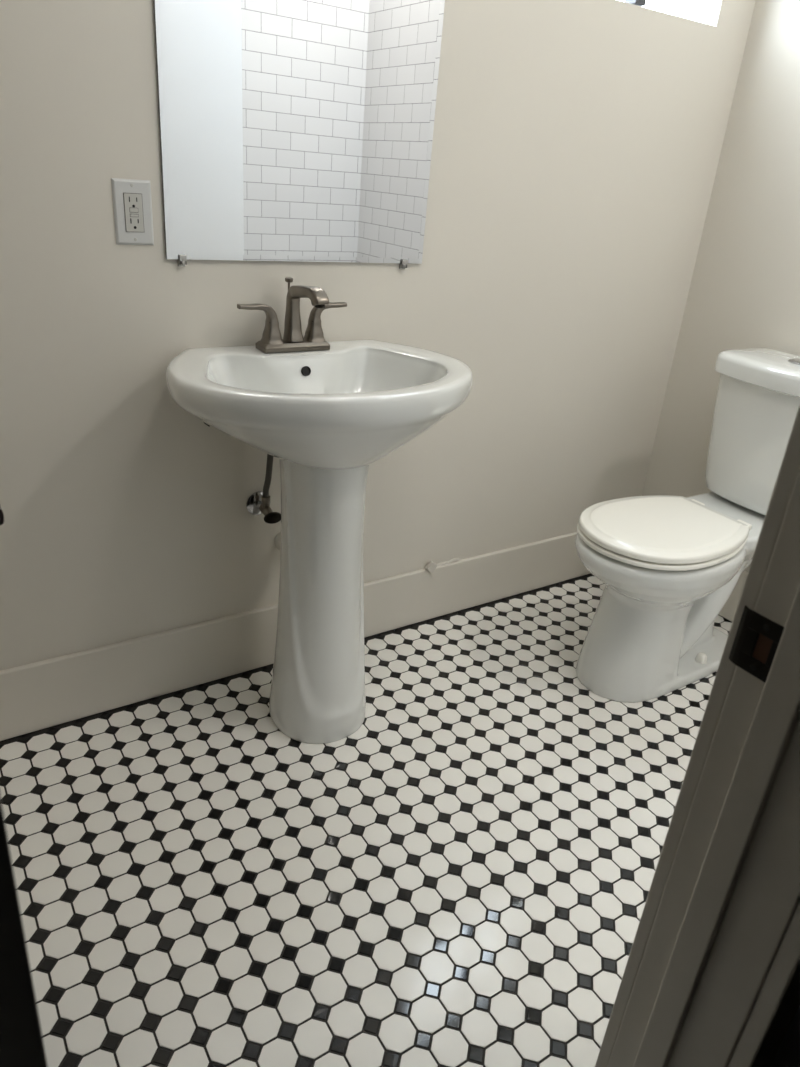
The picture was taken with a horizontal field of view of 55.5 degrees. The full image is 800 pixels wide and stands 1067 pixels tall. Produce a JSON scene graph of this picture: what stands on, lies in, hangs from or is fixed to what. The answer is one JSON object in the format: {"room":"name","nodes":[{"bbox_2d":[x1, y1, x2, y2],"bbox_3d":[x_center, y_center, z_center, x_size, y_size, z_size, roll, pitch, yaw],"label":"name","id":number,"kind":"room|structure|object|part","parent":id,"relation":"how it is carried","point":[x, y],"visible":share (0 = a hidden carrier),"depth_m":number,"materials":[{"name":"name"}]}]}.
{"room":"bathroom","nodes":[
{"label":"bathroom","id":0,"kind":"room"},
{"bbox_2d":[0,573,731,1066],"bbox_3d":[0.377,0.743,1.401,2.510,0.002,2.159,-12,30,-31],"label":"floor","id":1,"kind":"structure","parent":0,"point":[463,876],"depth_m":1.52,"materials":[{"name":"tile"}]},
{"bbox_2d":[165,339,472,743],"bbox_3d":[-0.172,0.050,1.742,0.656,0.870,0.466,-12,30,-31],"label":"pedestal sink","id":2,"kind":"object","parent":1,"relation":"on","point":[326,416],"visible":0.98,"depth_m":1.63,"materials":[{"name":"white ceramic"}]},
{"bbox_2d":[237,277,346,352],"bbox_3d":[-0.202,-0.455,1.611,0.252,0.148,0.163,-12,30,-31],"label":"faucet","id":3,"kind":"object","parent":2,"relation":"on","point":[293,340],"visible":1,"depth_m":1.64,"materials":[{"name":"silver metal"}]},
{"bbox_3d":[-0.297,-0.447,1.619,0.098,0.082,0.044,-12,30,-31],"label":"handle","id":4,"kind":"part","parent":3,"relation":"part of","materials":[{"name":"silver metal"}]},
{"bbox_3d":[-0.240,-0.528,1.641,0.017,0.046,0.017,-12,30,-31],"label":"lift rod","id":5,"kind":"part","parent":3,"relation":"part of","materials":[{"name":"silver metal"}]},
{"bbox_3d":[-0.236,-0.417,1.679,0.158,0.017,0.055,-12,30,-31],"label":"plate","id":6,"kind":"part","parent":3,"relation":"part of","materials":[{"name":"silver metal"}]},
{"bbox_3d":[-0.200,-0.458,1.606,0.040,0.132,0.156,-12,30,-31],"label":"spout","id":7,"kind":"part","parent":3,"relation":"part of","materials":[{"name":"silver metal"}]},
{"bbox_3d":[-0.167,-0.474,1.698,0.098,0.082,0.044,-12,30,-31],"label":"handle","id":8,"kind":"part","parent":3,"relation":"part of","materials":[{"name":"silver metal"}]},
{"bbox_2d":[165,339,472,469],"bbox_3d":[-0.146,-0.258,1.595,0.656,0.184,0.466,-12,30,-31],"label":"basin","id":9,"kind":"object","parent":2,"relation":"in","point":[350,405],"depth_m":1.47,"materials":[{"name":"white ceramic"}]},
{"bbox_2d":[575,347,799,702],"bbox_3d":[0.805,-0.018,2.058,0.791,0.871,0.406,-12,30,-31],"label":"toilet","id":10,"kind":"object","parent":1,"relation":"on","point":[668,566],"visible":0.88,"depth_m":2.01,"materials":[{"name":"white ceramic"}]},
{"bbox_3d":[0.672,0.000,1.970,0.453,0.012,0.354,-12,30,-31],"label":"seat","id":11,"kind":"part","parent":10,"relation":"part of","materials":[{"name":"white plastic"}]},
{"bbox_3d":[0.673,-0.020,1.961,0.451,0.024,0.352,-12,30,-31],"label":"lid","id":12,"kind":"part","parent":10,"relation":"part of","materials":[{"name":"white plastic"}]},
{"bbox_3d":[0.774,0.174,2.139,0.755,0.450,0.363,-12,30,-31],"label":"bowl","id":13,"kind":"part","parent":10,"relation":"part of","materials":[{"name":"white ceramic"}]},
{"bbox_3d":[1.045,-0.244,2.110,0.241,0.355,0.372,-12,30,-31],"label":"tank","id":14,"kind":"part","parent":10,"relation":"part of","materials":[{"name":"white ceramic"}]},
{"bbox_3d":[1.055,-0.424,2.021,0.267,0.059,0.406,-12,30,-31],"label":"tank lid","id":15,"kind":"part","parent":10,"relation":"part of","materials":[{"name":"white ceramic"}]},
{"bbox_2d":[0,0,755,670],"bbox_3d":[-0.139,-0.883,1.690,2.670,2.600,0.160,-12,30,-31],"label":"wall","id":16,"kind":"structure","parent":0,"point":[577,144],"depth_m":1.81,"materials":[{"name":"beige paint"}]},
{"bbox_2d":[111,178,153,244],"bbox_3d":[-0.509,-0.613,1.452,0.072,0.116,0.008,-12,30,-31],"label":"electrical outlet","id":17,"kind":"object","parent":16,"relation":"attached to","point":[132,203],"visible":1,"depth_m":1.45,"materials":[{"name":"white plastic"}]},
{"bbox_2d":[123,193,143,231],"bbox_3d":[-0.508,-0.612,1.451,0.035,0.069,0.003,-12,30,-31],"label":"receptacle","id":18,"kind":"object","parent":17,"relation":"attached to","point":[133,203],"depth_m":1.45,"materials":[{"name":"white plastic"}]},
{"bbox_2d":[246,454,280,523],"bbox_3d":[-0.317,-0.141,1.790,0.062,0.249,0.090,-12,30,-31],"label":"supply valve","id":19,"kind":"object","parent":16,"relation":"attached to","point":[258,503],"visible":0.81,"depth_m":1.81,"materials":[{"name":"silver metal"}]},
{"bbox_3d":[-0.301,-0.037,1.805,0.047,0.028,0.012,-12,30,-31],"label":"valve handle","id":20,"kind":"part","parent":19,"relation":"part of","materials":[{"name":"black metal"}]},
{"bbox_2d":[275,532,280,549],"bbox_3d":[-0.268,0.037,1.915,0.060,0.060,0.100,-12,30,-31],"label":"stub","id":21,"kind":"object","parent":16,"relation":"attached to","point":[278,537],"visible":0.16,"depth_m":1.93,"materials":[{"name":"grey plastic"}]},
{"bbox_2d":[0,532,589,740],"bbox_3d":[-0.183,0.239,2.142,2.470,0.179,0.016,-12,30,-31],"label":"baseboard","id":22,"kind":"structure","parent":16,"relation":"attached to","point":[36,696],"depth_m":1.95,"materials":[{"name":"beige paint"}]},
{"bbox_2d":[425,561,436,572],"bbox_3d":[0.093,0.099,2.257,0.038,0.035,0.017,-14,31,-34],"label":"lump","id":23,"kind":"object","parent":22,"relation":"on","point":[431,566],"visible":1,"depth_m":2.25,"materials":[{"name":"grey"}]},
{"bbox_2d":[437,561,451,565],"bbox_3d":[0.133,0.090,2.296,0.060,0.007,0.008,-12,30,-31],"label":"flake","id":24,"kind":"object","parent":22,"relation":"on","point":[445,562],"visible":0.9,"depth_m":2.29,"materials":[{"name":"grey paint"}]},
{"bbox_2d":[154,0,444,268],"bbox_3d":[-0.170,-1.005,1.483,0.617,0.928,0.014,-11,30,-31],"label":"mirror","id":25,"kind":"object","parent":16,"relation":"attached to","point":[291,130],"visible":1,"depth_m":1.55,"materials":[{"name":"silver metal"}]},
{"bbox_2d":[625,0,711,23],"bbox_3d":[0.589,-1.670,1.751,0.630,0.765,0.044,-12,30,-31],"label":"window","id":26,"kind":"structure","parent":16,"relation":"in","point":[704,9],"depth_m":2.05,"materials":[{"name":"white plastic"}]},
{"bbox_2d":[642,0,799,571],"bbox_3d":[1.338,-0.812,1.802,0.100,2.600,1.319,-12,30,-31],"label":"wall","id":27,"kind":"structure","parent":0,"point":[744,290],"depth_m":2.21,"materials":[{"name":"beige paint"}]},
{"bbox_2d":[719,571,747,621],"bbox_3d":[1.202,0.288,2.285,0.016,0.179,1.304,-12,30,-31],"label":"baseboard","id":28,"kind":"structure","parent":27,"relation":"attached to","point":[728,611],"depth_m":2.45,"materials":[{"name":"beige paint"}]},
{"bbox_2d":[770,1005,799,1066],"bbox_3d":[0.230,-0.224,0.372,1.502,2.600,0.120,-12,30,-31],"label":"wall","id":29,"kind":"structure","parent":0,"point":[788,1054],"depth_m":0.92,"materials":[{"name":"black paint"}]},
{"bbox_2d":[0,506,47,1066],"bbox_3d":[-0.340,-0.051,0.563,0.103,2.020,0.618,-11,30,-32],"label":"door","id":30,"kind":"structure","parent":29,"relation":"in","point":[21,1040],"depth_m":0.41,"materials":[{"name":"black paint"}]},
{"bbox_3d":[-0.452,-0.037,0.784,0.061,0.060,0.120,-11,30,-32],"label":"handle","id":31,"kind":"part","parent":30,"relation":"part of","materials":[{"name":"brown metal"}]},
{"bbox_2d":[595,405,799,1066],"bbox_3d":[0.089,0.027,0.403,0.755,2.100,0.156,-12,30,-31],"label":"door frame","id":32,"kind":"structure","parent":29,"relation":"attached to","point":[711,977],"depth_m":0.73,"materials":[{"name":"beige paint"}]},
{"bbox_3d":[0.315,0.098,0.672,0.006,0.057,0.044,-9,29,-26],"label":"strike plate","id":33,"kind":"part","parent":32,"relation":"part of","materials":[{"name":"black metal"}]},
{"bbox_3d":[0.126,0.054,0.352,0.755,2.100,0.020,-12,30,-31],"label":"casing","id":34,"kind":"part","parent":32,"relation":"part of","materials":[{"name":"beige paint"}]}
]}

